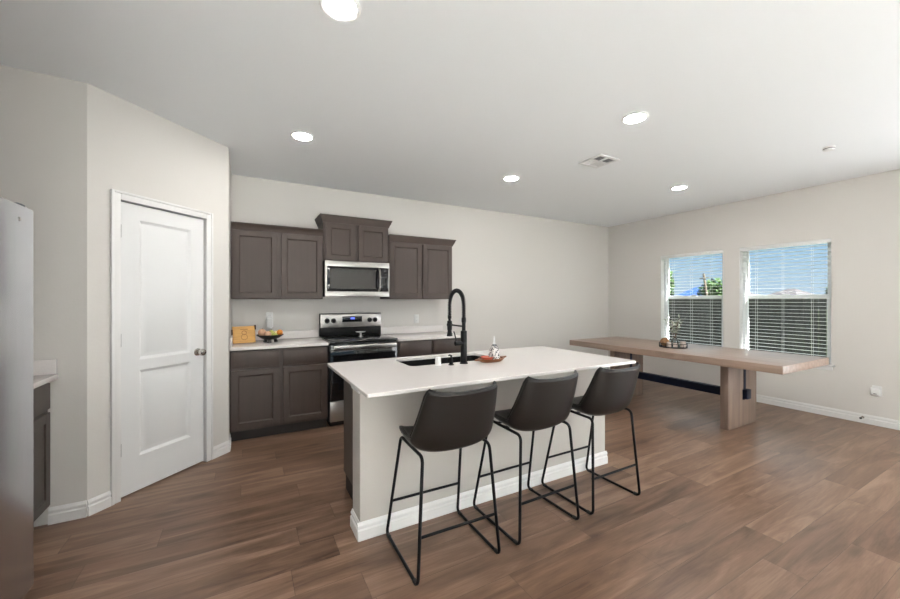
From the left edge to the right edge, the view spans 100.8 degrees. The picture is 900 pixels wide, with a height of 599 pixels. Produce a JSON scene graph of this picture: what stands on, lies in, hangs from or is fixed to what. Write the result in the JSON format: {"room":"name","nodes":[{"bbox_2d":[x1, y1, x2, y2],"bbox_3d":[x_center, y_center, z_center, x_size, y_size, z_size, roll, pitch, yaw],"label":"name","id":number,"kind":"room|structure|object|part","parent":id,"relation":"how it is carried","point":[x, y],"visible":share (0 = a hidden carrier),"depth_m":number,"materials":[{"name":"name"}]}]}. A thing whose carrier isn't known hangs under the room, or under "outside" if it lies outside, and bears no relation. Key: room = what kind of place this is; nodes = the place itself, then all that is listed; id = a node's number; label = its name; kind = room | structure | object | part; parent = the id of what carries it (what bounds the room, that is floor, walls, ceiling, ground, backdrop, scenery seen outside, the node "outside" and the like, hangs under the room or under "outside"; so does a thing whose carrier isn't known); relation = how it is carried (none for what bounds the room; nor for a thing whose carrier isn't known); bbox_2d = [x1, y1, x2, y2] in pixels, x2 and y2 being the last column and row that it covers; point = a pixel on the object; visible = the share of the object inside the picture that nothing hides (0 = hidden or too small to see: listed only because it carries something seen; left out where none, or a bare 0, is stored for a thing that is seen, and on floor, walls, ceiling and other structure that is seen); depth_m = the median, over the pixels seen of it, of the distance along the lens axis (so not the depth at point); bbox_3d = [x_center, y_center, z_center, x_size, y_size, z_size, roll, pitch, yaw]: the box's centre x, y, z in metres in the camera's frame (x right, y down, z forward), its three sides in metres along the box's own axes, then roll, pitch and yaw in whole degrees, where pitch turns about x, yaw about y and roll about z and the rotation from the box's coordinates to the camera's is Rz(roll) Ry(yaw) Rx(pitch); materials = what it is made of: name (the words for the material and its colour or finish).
{"room":"kitchen","nodes":[
{"label":"kitchen","id":0,"kind":"room"},
{"bbox_2d":[0,65,86,526],"bbox_3d":[-2.713,0.000,2.193,0.885,2.740,0.120,0,0,-29],"label":"wall","id":1,"kind":"structure","parent":0,"point":[43,117],"depth_m":2.29,"materials":[{"name":"white paint"}]},
{"bbox_2d":[33,359,56,375],"bbox_3d":[-2.736,0.410,2.097,0.748,0.090,0.021,0,0,-29],"label":"backsplash","id":2,"kind":"structure","parent":1,"relation":"attached to","point":[49,366],"depth_m":2.25,"materials":[{"name":"white stone"}]},
{"bbox_2d":[48,500,86,524],"bbox_3d":[-2.368,1.320,2.305,0.173,0.100,0.016,0,0,-29],"label":"baseboard","id":3,"kind":"structure","parent":1,"relation":"attached to","point":[77,510],"depth_m":2.30,"materials":[{"name":"white paint"}]},
{"bbox_2d":[87,83,228,499],"bbox_3d":[-2.199,0.000,2.869,0.110,2.740,1.043,0,0,17],"label":"wall","id":4,"kind":"structure","parent":0,"point":[133,149],"depth_m":2.60,"materials":[{"name":"white paint"}]},
{"bbox_2d":[87,433,230,515],"bbox_3d":[-2.124,1.320,2.933,0.141,0.100,1.204,0,0,10],"label":"baseboard","id":5,"kind":"structure","parent":4,"relation":"attached to","point":[96,504],"depth_m":2.44,"materials":[{"name":"white paint"}]},
{"bbox_2d":[110,189,212,505],"bbox_3d":[-2.191,0.317,2.845,0.119,2.107,0.752,0,0,17],"label":"trim","id":6,"kind":"structure","parent":4,"relation":"attached to","point":[116,196],"depth_m":2.52,"materials":[{"name":"white paint"}]},
{"bbox_2d":[121,202,205,496],"bbox_3d":[-2.151,0.344,2.829,0.107,2.029,0.631,0,0,17],"label":"door","id":7,"kind":"structure","parent":4,"relation":"in","point":[163,351],"depth_m":2.80,"materials":[{"name":"white paint"}]},
{"bbox_3d":[-2.059,0.435,3.074,0.072,0.062,0.062,0,0,17],"label":"knob","id":8,"kind":"part","parent":7,"relation":"part of","materials":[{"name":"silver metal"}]},
{"bbox_2d":[229,157,230,432],"bbox_3d":[-2.247,0.000,3.683,0.120,2.740,0.820,0,0,-29],"label":"wall","id":9,"kind":"structure","parent":0,"point":[229,157],"depth_m":3.57,"materials":[{"name":"white paint"}]},
{"bbox_2d":[231,174,607,355],"bbox_3d":[-0.449,0.000,5.228,8.080,2.740,0.150,0,0,-29],"label":"wall","id":10,"kind":"structure","parent":0,"point":[524,281],"depth_m":5.62,"materials":[{"name":"white paint"}]},
{"bbox_2d":[266,318,272,328],"bbox_3d":[-2.047,0.269,4.224,0.068,0.124,0.052,0,0,-29],"label":"plug","id":11,"kind":"object","parent":10,"relation":"attached to","point":[269,321],"visible":1,"depth_m":4.21,"materials":[{"name":"white plastic"}]},
{"bbox_2d":[266,312,272,317],"bbox_3d":[-2.061,0.204,4.248,0.072,0.116,0.009,0,0,-29],"label":"wall outlet","id":12,"kind":"object","parent":10,"relation":"attached to","point":[268,314],"visible":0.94,"depth_m":4.25,"materials":[{"name":"white plastic"}]},
{"bbox_2d":[231,221,322,298],"bbox_3d":[-1.905,-0.397,4.127,0.897,0.783,0.368,0,0,-29],"label":"upper cabinet","id":13,"kind":"object","parent":10,"relation":"attached to","point":[268,261],"visible":1,"depth_m":3.96,"materials":[{"name":"brown wood"}]},
{"bbox_3d":[-2.027,-0.364,3.883,0.414,0.695,0.019,0,0,-29],"label":"cabinet door","id":14,"kind":"part","parent":13,"relation":"part of","materials":[{"name":"brown wood"}]},
{"bbox_3d":[-1.905,-0.753,4.127,0.897,0.070,0.368,0,0,-29],"label":"crown moulding","id":15,"kind":"part","parent":13,"relation":"part of","materials":[{"name":"brown wood"}]},
{"bbox_3d":[-1.629,-0.364,4.103,0.422,0.695,0.019,0,0,-29],"label":"cabinet door","id":16,"kind":"part","parent":13,"relation":"part of","materials":[{"name":"brown wood"}]},
{"bbox_2d":[315,213,391,262],"bbox_3d":[-1.171,-0.704,4.532,0.852,0.523,0.368,0,0,-29],"label":"upper cabinet","id":17,"kind":"object","parent":10,"relation":"attached to","point":[345,238],"visible":0.94,"depth_m":4.37,"materials":[{"name":"brown wood"}]},
{"bbox_3d":[-1.264,-0.664,4.304,0.328,0.420,0.019,0,0,-29],"label":"cabinet door","id":18,"kind":"part","parent":17,"relation":"part of","materials":[{"name":"brown wood"}]},
{"bbox_3d":[-1.171,-0.922,4.532,0.852,0.085,0.368,0,0,-29],"label":"crown moulding","id":19,"kind":"part","parent":17,"relation":"part of","materials":[{"name":"brown wood"}]},
{"bbox_2d":[323,260,388,296],"bbox_3d":[-1.151,-0.236,4.495,0.756,0.408,0.452,0,0,-29],"label":"microwave oven","id":20,"kind":"object","parent":17,"relation":"attached to","point":[340,278],"visible":0.98,"depth_m":4.32,"materials":[{"name":"silver metal"}]},
{"bbox_3d":[-1.127,-0.236,4.326,0.586,0.276,0.030,0,0,-29],"label":"door","id":21,"kind":"part","parent":20,"relation":"part of","materials":[{"name":"black glass"}]},
{"bbox_3d":[-1.074,-0.409,4.357,0.756,0.062,0.028,0,0,-29],"label":"trim","id":22,"kind":"part","parent":20,"relation":"part of","materials":[{"name":"silver metal"}]},
{"bbox_3d":[-0.841,-0.236,4.441,0.023,0.278,0.058,0,0,-29],"label":"door handle","id":23,"kind":"part","parent":20,"relation":"part of","materials":[{"name":"silver metal"}]},
{"bbox_3d":[-0.799,-0.236,4.508,0.103,0.276,0.029,0,0,-29],"label":"control panel","id":24,"kind":"part","parent":20,"relation":"part of","materials":[{"name":"black glass"}]},
{"bbox_3d":[-0.931,-0.664,4.488,0.350,0.420,0.019,0,0,-29],"label":"cabinet door","id":25,"kind":"part","parent":17,"relation":"part of","materials":[{"name":"brown wood"}]},
{"bbox_2d":[381,325,442,333],"bbox_3d":[-0.508,0.410,5.096,0.921,0.090,0.020,0,0,-29],"label":"backsplash","id":26,"kind":"structure","parent":10,"relation":"attached to","point":[431,328],"depth_m":5.07,"materials":[{"name":"white stone"}]},
{"bbox_2d":[414,314,418,322],"bbox_3d":[-0.461,0.265,5.130,0.072,0.116,0.009,0,0,-29],"label":"wall outlet","id":27,"kind":"object","parent":10,"relation":"attached to","point":[416,317],"visible":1,"depth_m":5.13,"materials":[{"name":"white plastic"}]},
{"bbox_2d":[380,234,455,298],"bbox_3d":[-0.418,-0.404,4.947,0.940,0.797,0.368,0,0,-29],"label":"upper cabinet","id":28,"kind":"object","parent":10,"relation":"attached to","point":[419,267],"visible":0.94,"depth_m":4.77,"materials":[{"name":"brown wood"}]},
{"bbox_3d":[-0.557,-0.364,4.694,0.424,0.695,0.019,0,0,-29],"label":"cabinet door","id":29,"kind":"part","parent":28,"relation":"part of","materials":[{"name":"brown wood"}]},
{"bbox_3d":[-0.418,-0.760,4.947,0.940,0.084,0.368,0,0,-29],"label":"crown moulding","id":30,"kind":"part","parent":28,"relation":"part of","materials":[{"name":"brown wood"}]},
{"bbox_3d":[-0.164,-0.364,4.910,0.428,0.695,0.019,0,0,-29],"label":"cabinet door","id":31,"kind":"part","parent":28,"relation":"part of","materials":[{"name":"brown wood"}]},
{"bbox_2d":[0,0,899,226],"bbox_3d":[2.102,-1.430,0.599,8.080,0.120,10.720,0,0,-29],"label":"ceiling","id":32,"kind":"structure","parent":0,"point":[435,101],"depth_m":2.37,"materials":[{"name":"white paint"}]},
{"bbox_2d":[290,131,313,140],"bbox_3d":[-1.235,-1.364,3.110,0.188,0.012,0.188,0,0,-29],"label":"recessed light","id":33,"kind":"object","parent":32,"relation":"in","point":[298,135],"visible":1,"depth_m":3.10,"materials":[{"name":"white plastic"}]},
{"bbox_2d":[319,0,360,21],"bbox_3d":[-0.510,-1.364,1.734,0.188,0.012,0.188,0,0,-29],"label":"recessed light","id":34,"kind":"object","parent":32,"relation":"in","point":[339,10],"visible":1,"depth_m":1.74,"materials":[{"name":"white plastic"}]},
{"bbox_2d":[503,175,519,180],"bbox_3d":[0.691,-1.364,4.195,0.188,0.012,0.188,0,0,-29],"label":"recessed light","id":35,"kind":"object","parent":32,"relation":"in","point":[511,177],"visible":1,"depth_m":4.18,"materials":[{"name":"white plastic"}]},
{"bbox_2d":[578,154,619,167],"bbox_3d":[1.468,-1.364,3.675,0.270,0.012,0.270,0,0,-29],"label":"ceiling vent","id":36,"kind":"object","parent":32,"relation":"in","point":[600,160],"visible":1,"depth_m":3.66,"materials":[{"name":"white metal"}]},
{"bbox_2d":[621,111,648,123],"bbox_3d":[1.392,-1.364,2.799,0.188,0.012,0.188,0,0,-29],"label":"recessed light","id":37,"kind":"object","parent":32,"relation":"in","point":[635,117],"visible":1,"depth_m":2.78,"materials":[{"name":"white plastic"}]},
{"bbox_2d":[671,185,687,189],"bbox_3d":[2.803,-1.364,4.548,0.188,0.012,0.188,0,0,-29],"label":"recessed light","id":38,"kind":"object","parent":32,"relation":"in","point":[680,187],"visible":1,"depth_m":4.52,"materials":[{"name":"white plastic"}]},
{"bbox_2d":[822,145,835,151],"bbox_3d":[3.409,-1.354,3.346,0.084,0.032,0.084,0,0,-29],"label":"smoke detector","id":39,"kind":"object","parent":32,"relation":"attached to","point":[832,147],"visible":1,"depth_m":3.33,"materials":[{"name":"white plastic"}]},
{"bbox_2d":[22,380,899,598],"bbox_3d":[2.102,1.430,0.599,8.080,0.120,10.720,0,0,-29],"label":"floor","id":40,"kind":"structure","parent":0,"point":[787,503],"depth_m":2.21,"materials":[{"name":"brown wood"}]},
{"bbox_2d":[0,197,32,598],"bbox_3d":[-2.048,0.472,1.106,0.941,1.795,0.915,0,0,-29],"label":"refrigerator","id":41,"kind":"object","parent":40,"relation":"on","point":[16,220],"visible":1,"depth_m":1.57,"materials":[{"name":"grey metal"}]},
{"bbox_2d":[33,383,49,527],"bbox_3d":[-2.571,0.928,1.777,0.728,0.883,0.735,0,0,-29],"label":"base cabinet","id":42,"kind":"object","parent":40,"relation":"on","point":[41,394],"visible":0.42,"depth_m":2.16,"materials":[{"name":"grey paint"}]},
{"bbox_3d":[-2.259,0.580,1.944,0.020,0.156,0.685,0,0,-29],"label":"drawer","id":43,"kind":"part","parent":42,"relation":"part of","materials":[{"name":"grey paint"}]},
{"bbox_2d":[33,359,58,388],"bbox_3d":[-2.559,0.425,1.783,0.754,0.121,0.743,0,0,-29],"label":"countertop","id":44,"kind":"structure","parent":42,"relation":"on","point":[44,371],"depth_m":2.23,"materials":[{"name":"white stone"}]},
{"bbox_2d":[230,345,327,441],"bbox_3d":[-1.841,0.928,4.009,0.899,0.883,0.637,0,0,-29],"label":"base cabinet","id":45,"kind":"object","parent":40,"relation":"on","point":[275,391],"visible":0.98,"depth_m":3.71,"materials":[{"name":"brown wood"}]},
{"bbox_3d":[-1.892,0.580,3.628,0.412,0.156,0.019,0,0,-29],"label":"drawer","id":46,"kind":"part","parent":45,"relation":"part of","materials":[{"name":"brown wood"}]},
{"bbox_3d":[-1.892,0.961,3.628,0.412,0.562,0.019,0,0,-29],"label":"cabinet door","id":47,"kind":"part","parent":45,"relation":"part of","materials":[{"name":"brown wood"}]},
{"bbox_2d":[229,330,328,350],"bbox_3d":[-1.837,0.425,4.002,0.902,0.121,0.653,0,0,-29],"label":"countertop","id":48,"kind":"structure","parent":45,"relation":"on","point":[297,338],"depth_m":3.94,"materials":[{"name":"white stone"}]},
{"bbox_2d":[231,325,255,343],"bbox_3d":[-2.163,0.362,3.895,0.228,0.183,0.118,0,0,-41],"label":"cutting board","id":49,"kind":"object","parent":48,"relation":"on","point":[241,334],"visible":0.98,"depth_m":3.86,"materials":[{"name":"orange wood"}]},
{"bbox_2d":[256,334,283,342],"bbox_3d":[-1.922,0.417,3.976,0.268,0.087,0.268,0,0,-29],"label":"fruit bowl","id":50,"kind":"object","parent":48,"relation":"on","point":[269,338],"visible":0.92,"depth_m":3.90,"materials":[{"name":"black metal"}]},
{"bbox_2d":[258,328,265,335],"bbox_3d":[-1.984,0.347,3.928,0.080,0.086,0.080,0,0,-29],"label":"peach","id":51,"kind":"object","parent":50,"relation":"on","point":[262,331],"visible":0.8,"depth_m":3.90,"materials":[{"name":"brown food"}]},
{"bbox_2d":[264,331,270,335],"bbox_3d":[-1.921,0.367,3.920,0.072,0.078,0.072,0,0,-29],"label":"peach","id":52,"kind":"object","parent":50,"relation":"in","point":[267,333],"visible":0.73,"depth_m":3.90,"materials":[{"name":"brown food"}]},
{"bbox_3d":[-1.494,0.580,3.847,0.424,0.156,0.019,0,0,-29],"label":"drawer","id":53,"kind":"part","parent":45,"relation":"part of","materials":[{"name":"brown wood"}]},
{"bbox_3d":[-1.494,0.961,3.847,0.424,0.562,0.019,0,0,-29],"label":"cabinet door","id":54,"kind":"part","parent":45,"relation":"part of","materials":[{"name":"brown wood"}]},
{"bbox_2d":[319,313,397,425],"bbox_3d":[-1.082,0.770,4.375,0.762,1.200,0.713,0,0,-29],"label":"range","id":55,"kind":"object","parent":40,"relation":"on","point":[339,330],"visible":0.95,"depth_m":4.18,"materials":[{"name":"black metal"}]},
{"bbox_3d":[-0.946,1.196,4.127,0.750,0.212,0.032,0,0,-29],"label":"storage drawer","id":56,"kind":"part","parent":55,"relation":"part of","materials":[{"name":"silver metal"}]},
{"bbox_3d":[-1.223,0.260,4.630,0.750,0.160,0.010,0,0,-29],"label":"control panel","id":57,"kind":"part","parent":55,"relation":"part of","materials":[{"name":"silver metal"}]},
{"bbox_2d":[319,334,397,343],"bbox_3d":[-1.094,0.458,4.397,0.762,0.024,0.659,0,0,-29],"label":"cooktop","id":58,"kind":"object","parent":55,"relation":"in","point":[330,338],"depth_m":4.25,"materials":[{"name":"grey glass"}]},
{"bbox_3d":[-0.946,0.782,4.127,0.750,0.595,0.032,0,0,-29],"label":"oven door","id":59,"kind":"part","parent":55,"relation":"part of","materials":[{"name":"black glass"}]},
{"bbox_3d":[-0.924,0.514,4.089,0.698,0.048,0.060,0,0,-29],"label":"oven handle","id":60,"kind":"part","parent":55,"relation":"part of","materials":[{"name":"silver metal"}]},
{"bbox_2d":[397,338,460,356],"bbox_3d":[-0.368,0.928,4.820,0.896,0.883,0.637,0,0,-29],"label":"base cabinet","id":61,"kind":"object","parent":40,"relation":"on","point":[433,346],"visible":0.2,"depth_m":4.51,"materials":[{"name":"brown wood"}]},
{"bbox_3d":[-0.415,0.580,4.442,0.410,0.156,0.019,0,0,-29],"label":"drawer","id":62,"kind":"part","parent":61,"relation":"part of","materials":[{"name":"brown wood"}]},
{"bbox_2d":[381,325,460,340],"bbox_3d":[-0.355,0.425,4.818,0.921,0.121,0.653,0,0,-29],"label":"countertop","id":63,"kind":"structure","parent":61,"relation":"on","point":[404,333],"depth_m":4.93,"materials":[{"name":"white stone"}]},
{"bbox_3d":[-0.026,0.580,4.656,0.420,0.156,0.019,0,0,-29],"label":"drawer","id":64,"kind":"part","parent":61,"relation":"part of","materials":[{"name":"brown wood"}]},
{"bbox_2d":[386,381,500,585],"bbox_3d":[-0.035,0.900,2.056,0.502,0.943,0.523,0,0,-28],"label":"bar stool","id":65,"kind":"object","parent":40,"relation":"on","point":[445,421],"visible":1,"depth_m":1.86,"materials":[{"name":"black leather"}]},
{"bbox_3d":[-0.241,1.063,1.976,0.058,0.613,0.471,0,0,-28],"label":"sled leg","id":66,"kind":"part","parent":65,"relation":"part of","materials":[{"name":"black metal"}]},
{"bbox_3d":[0.140,1.063,2.177,0.058,0.613,0.471,0,0,-28],"label":"sled leg","id":67,"kind":"part","parent":65,"relation":"part of","materials":[{"name":"black metal"}]},
{"bbox_2d":[344,367,607,541],"bbox_3d":[0.227,0.931,2.922,2.119,0.878,0.721,0,0,-29],"label":"kitchen island","id":68,"kind":"object","parent":40,"relation":"on","point":[372,433],"visible":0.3,"depth_m":2.38,"materials":[{"name":"grey paint"}]},
{"bbox_3d":[0.358,1.320,2.685,2.103,0.100,0.179,0,0,-29],"label":"baseboard","id":69,"kind":"part","parent":68,"relation":"part of","materials":[{"name":"white paint"}]},
{"bbox_2d":[327,346,635,397],"bbox_3d":[0.261,0.480,2.807,2.108,0.021,1.035,0,0,-29],"label":"island countertop","id":70,"kind":"structure","parent":68,"relation":"on","point":[372,378],"depth_m":2.53,"materials":[{"name":"white stone"}]},
{"bbox_2d":[435,357,440,365],"bbox_3d":[-0.085,0.440,2.657,0.046,0.060,0.046,0,0,-29],"label":"air gap cap","id":71,"kind":"object","parent":70,"relation":"on","point":[437,359],"visible":1,"depth_m":2.64,"materials":[{"name":"white plastic"}]},
{"bbox_2d":[400,355,479,365],"bbox_3d":[-0.028,0.600,2.946,0.803,0.216,0.405,0,0,-29],"label":"sink","id":72,"kind":"object","parent":70,"relation":"in","point":[471,357],"visible":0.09,"depth_m":3.09,"materials":[{"name":"black metal"}]},
{"bbox_2d":[448,354,453,364],"bbox_3d":[0.005,0.432,2.677,0.042,0.074,0.057,0,0,-29],"label":"soap dispenser","id":73,"kind":"object","parent":70,"relation":"on","point":[450,355],"visible":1,"depth_m":2.66,"materials":[{"name":"black metal"}]},
{"bbox_2d":[447,288,467,363],"bbox_3d":[0.029,0.193,2.813,0.113,0.554,0.271,0,0,-29],"label":"faucet","id":74,"kind":"object","parent":70,"relation":"on","point":[463,343],"visible":1,"depth_m":2.72,"materials":[{"name":"black metal"}]},
{"bbox_2d":[475,356,505,362],"bbox_3d":[0.314,0.457,2.839,0.320,0.026,0.139,0,0,-37],"label":"serving tray","id":75,"kind":"object","parent":70,"relation":"on","point":[501,357],"visible":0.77,"depth_m":2.77,"materials":[{"name":"brown wood"}]},
{"bbox_2d":[481,356,492,359],"bbox_3d":[0.280,0.446,2.817,0.096,0.028,0.096,0,0,-29],"label":"dish","id":76,"kind":"object","parent":75,"relation":"on","point":[482,357],"visible":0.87,"depth_m":2.78,"materials":[{"name":"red ceramic"}]},
{"bbox_2d":[489,336,499,359],"bbox_3d":[0.341,0.371,2.863,0.092,0.178,0.092,0,0,-29],"label":"oil cruet","id":77,"kind":"object","parent":75,"relation":"on","point":[494,352],"visible":0.9,"depth_m":2.83,"materials":[{"name":"white ceramic"}]},
{"bbox_2d":[473,370,579,544],"bbox_3d":[0.492,0.900,2.353,0.502,0.943,0.523,0,0,-30],"label":"bar stool","id":78,"kind":"object","parent":40,"relation":"on","point":[539,404],"visible":0.94,"depth_m":2.15,"materials":[{"name":"black leather"}]},
{"bbox_3d":[0.289,1.063,2.266,0.058,0.613,0.471,0,0,-30],"label":"sled leg","id":79,"kind":"part","parent":78,"relation":"part of","materials":[{"name":"black metal"}]},
{"bbox_3d":[0.662,1.063,2.481,0.058,0.613,0.471,0,0,-30],"label":"sled leg","id":80,"kind":"part","parent":78,"relation":"part of","materials":[{"name":"black metal"}]},
{"bbox_2d":[541,362,640,514],"bbox_3d":[1.015,0.900,2.643,0.502,0.943,0.523,0,0,-29],"label":"bar stool","id":81,"kind":"object","parent":40,"relation":"on","point":[609,391],"visible":0.84,"depth_m":2.44,"materials":[{"name":"black leather"}]},
{"bbox_3d":[0.810,1.063,2.559,0.058,0.613,0.471,0,0,-29],"label":"sled leg","id":82,"kind":"part","parent":81,"relation":"part of","materials":[{"name":"black metal"}]},
{"bbox_3d":[1.187,1.063,2.769,0.058,0.613,0.471,0,0,-29],"label":"sled leg","id":83,"kind":"part","parent":81,"relation":"part of","materials":[{"name":"black metal"}]},
{"bbox_2d":[570,337,828,429],"bbox_3d":[2.838,0.984,4.670,1.070,0.772,2.494,0,0,-29],"label":"dining table","id":84,"kind":"object","parent":40,"relation":"on","point":[736,390],"visible":0.78,"depth_m":4.07,"materials":[{"name":"brown wood"}]},
{"bbox_3d":[2.503,1.022,5.263,0.615,0.696,0.078,0,0,-29],"label":"leg","id":85,"kind":"part","parent":84,"relation":"part of","materials":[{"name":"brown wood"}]},
{"bbox_2d":[659,342,687,348],"bbox_3d":[2.796,0.571,4.664,0.313,0.054,0.313,0,0,-29],"label":"round tray","id":86,"kind":"object","parent":84,"relation":"on","point":[678,347],"visible":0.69,"depth_m":4.57,"materials":[{"name":"black metal"}]},
{"bbox_2d":[660,338,669,345],"bbox_3d":[2.720,0.537,4.708,0.112,0.111,0.112,0,0,-29],"label":"ball","id":87,"kind":"object","parent":86,"relation":"in","point":[663,340],"visible":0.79,"depth_m":4.68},
{"bbox_3d":[3.161,1.022,4.070,0.615,0.696,0.078,0,0,-29],"label":"leg","id":88,"kind":"part","parent":84,"relation":"part of","materials":[{"name":"brown wood"}]},
{"bbox_2d":[608,169,899,419],"bbox_3d":[5.574,0.000,2.513,0.150,2.740,10.420,0,0,-29],"label":"wall","id":89,"kind":"structure","parent":0,"point":[861,215],"depth_m":4.48,"materials":[{"name":"white paint"}]},
{"bbox_2d":[661,249,722,346],"bbox_3d":[3.760,0.056,5.777,0.178,1.553,0.976,0,0,-29],"label":"window","id":90,"kind":"structure","parent":89,"relation":"in","point":[665,298],"depth_m":6.15,"materials":[{"name":"white paint"}]},
{"bbox_2d":[661,250,722,345],"bbox_3d":[3.741,0.023,5.767,0.066,1.474,0.910,0,0,-29],"label":"window blind","id":91,"kind":"object","parent":90,"relation":"attached to","point":[718,251],"visible":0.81,"depth_m":5.76,"materials":[{"name":"white plastic"}]},
{"bbox_3d":[3.745,0.035,5.769,0.056,1.418,0.002,0,0,-29],"label":"ladder cord","id":92,"kind":"part","parent":91,"relation":"part of","materials":[{"name":"white fabric"}]},
{"bbox_3d":[3.814,-0.370,5.807,0.024,0.616,0.836,0,0,-29],"label":"sash","id":93,"kind":"part","parent":90,"relation":"part of","materials":[{"name":"white plastic"}]},
{"bbox_3d":[3.796,0.357,5.797,0.024,0.742,0.836,0,0,-29],"label":"sash","id":94,"kind":"part","parent":90,"relation":"part of","materials":[{"name":"white plastic"}]},
{"bbox_3d":[3.805,-0.043,5.802,0.045,0.058,0.836,0,0,-29],"label":"meeting rail","id":95,"kind":"part","parent":90,"relation":"part of","materials":[{"name":"white plastic"}]},
{"bbox_2d":[608,367,899,429],"bbox_3d":[5.502,1.320,2.473,0.016,0.100,10.420,0,0,-29],"label":"baseboard","id":96,"kind":"structure","parent":89,"relation":"attached to","point":[827,411],"depth_m":4.35,"materials":[{"name":"white paint"}]},
{"bbox_2d":[739,238,834,370],"bbox_3d":[4.300,0.056,4.796,0.178,1.553,0.986,0,0,-29],"label":"window","id":97,"kind":"structure","parent":89,"relation":"in","point":[743,277],"depth_m":5.17,"materials":[{"name":"white paint"}]},
{"bbox_2d":[740,239,830,363],"bbox_3d":[4.282,0.023,4.786,0.066,1.474,0.920,0,0,-29],"label":"window blind","id":98,"kind":"object","parent":97,"relation":"attached to","point":[757,248],"visible":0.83,"depth_m":4.75,"materials":[{"name":"white plastic"}]},
{"bbox_3d":[4.149,0.035,5.037,0.056,1.418,0.002,0,0,-29],"label":"ladder cord","id":99,"kind":"part","parent":98,"relation":"part of","materials":[{"name":"white fabric"}]},
{"bbox_3d":[4.423,0.035,4.540,0.056,1.418,0.002,0,0,-29],"label":"ladder cord","id":100,"kind":"part","parent":98,"relation":"part of","materials":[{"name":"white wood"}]},
{"bbox_3d":[4.337,0.357,4.816,0.024,0.742,0.846,0,0,-29],"label":"sash","id":101,"kind":"part","parent":97,"relation":"part of","materials":[{"name":"white plastic"}]},
{"bbox_3d":[4.346,-0.043,4.822,0.045,0.058,0.846,0,0,-29],"label":"meeting rail","id":102,"kind":"part","parent":97,"relation":"part of","materials":[{"name":"white plastic"}]},
{"bbox_3d":[4.354,-0.370,4.826,0.024,0.616,0.846,0,0,-29],"label":"sash","id":103,"kind":"part","parent":97,"relation":"part of","materials":[{"name":"white plastic"}]},
{"bbox_2d":[872,385,881,396],"bbox_3d":[4.641,0.996,4.042,0.009,0.116,0.072,0,0,-29],"label":"wall outlet","id":104,"kind":"object","parent":89,"relation":"attached to","point":[872,385],"visible":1,"depth_m":4.03,"materials":[{"name":"white plastic"}]},
{"bbox_2d":[870,387,880,395],"bbox_3d":[4.614,0.998,4.033,0.047,0.085,0.072,0,0,-29],"label":"plug","id":105,"kind":"object","parent":104,"relation":"attached to","point":[875,391],"visible":1,"depth_m":4.02,"materials":[{"name":"white plastic"}]},
{"label":"outside","id":106,"kind":"structure","parent":0,"visible":0},
{"bbox_3d":[39.765,1.930,27.624,83.680,0.120,130.000,0,0,-29],"label":"ground","id":107,"kind":"structure","parent":106,"visible":0},
{"bbox_2d":[669,268,674,295],"bbox_3d":[11.607,-0.034,20.403,1.319,3.819,1.436,0,0,32],"label":"leafy tree","id":108,"kind":"object","parent":107,"relation":"on","point":[671,282],"visible":0.13,"depth_m":19.98,"materials":[{"name":"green plant"}]},
{"bbox_2d":[677,286,702,295],"bbox_3d":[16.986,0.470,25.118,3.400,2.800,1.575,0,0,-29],"label":"house","id":109,"kind":"structure","parent":107,"relation":"on","point":[687,293],"depth_m":24.75,"materials":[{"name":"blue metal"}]},
{"bbox_2d":[699,273,707,294],"bbox_3d":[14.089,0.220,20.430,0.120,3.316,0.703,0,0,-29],"label":"utility pole","id":110,"kind":"object","parent":107,"relation":"on","point":[704,277],"visible":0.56,"depth_m":20.46,"materials":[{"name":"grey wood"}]},
{"bbox_2d":[697,278,721,294],"bbox_3d":[15.410,0.308,21.707,1.859,3.138,1.928,0,0,-29],"label":"leafy tree","id":111,"kind":"object","parent":107,"relation":"on","point":[700,291],"visible":0.3,"depth_m":21.47,"materials":[{"name":"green plant"}]},
{"bbox_2d":[669,298,826,356],"bbox_3d":[8.176,0.902,11.405,0.150,1.936,44.084,0,0,-29],"label":"fence","id":112,"kind":"object","parent":107,"relation":"on","point":[705,311],"visible":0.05,"depth_m":10.20,"materials":[{"name":"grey wood"}]},
{"bbox_2d":[768,289,810,294],"bbox_3d":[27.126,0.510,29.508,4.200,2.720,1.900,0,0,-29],"label":"house","id":113,"kind":"structure","parent":107,"relation":"on","point":[782,291],"depth_m":28.93,"materials":[{"name":"grey brick"}]},
{"bbox_3d":[2.834,0.536,4.694,0.086,0.112,0.086,0,0,-29],"label":"bud vase","id":114,"kind":"object","parent":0,"visible":0},
{"bbox_2d":[663,314,685,342],"bbox_3d":[2.830,0.380,4.723,0.210,0.401,0.247,0,0,-29],"label":"leafy sprig","id":115,"kind":"object","parent":114,"relation":"in","point":[677,326],"visible":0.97,"depth_m":4.69,"materials":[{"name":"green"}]}
]}

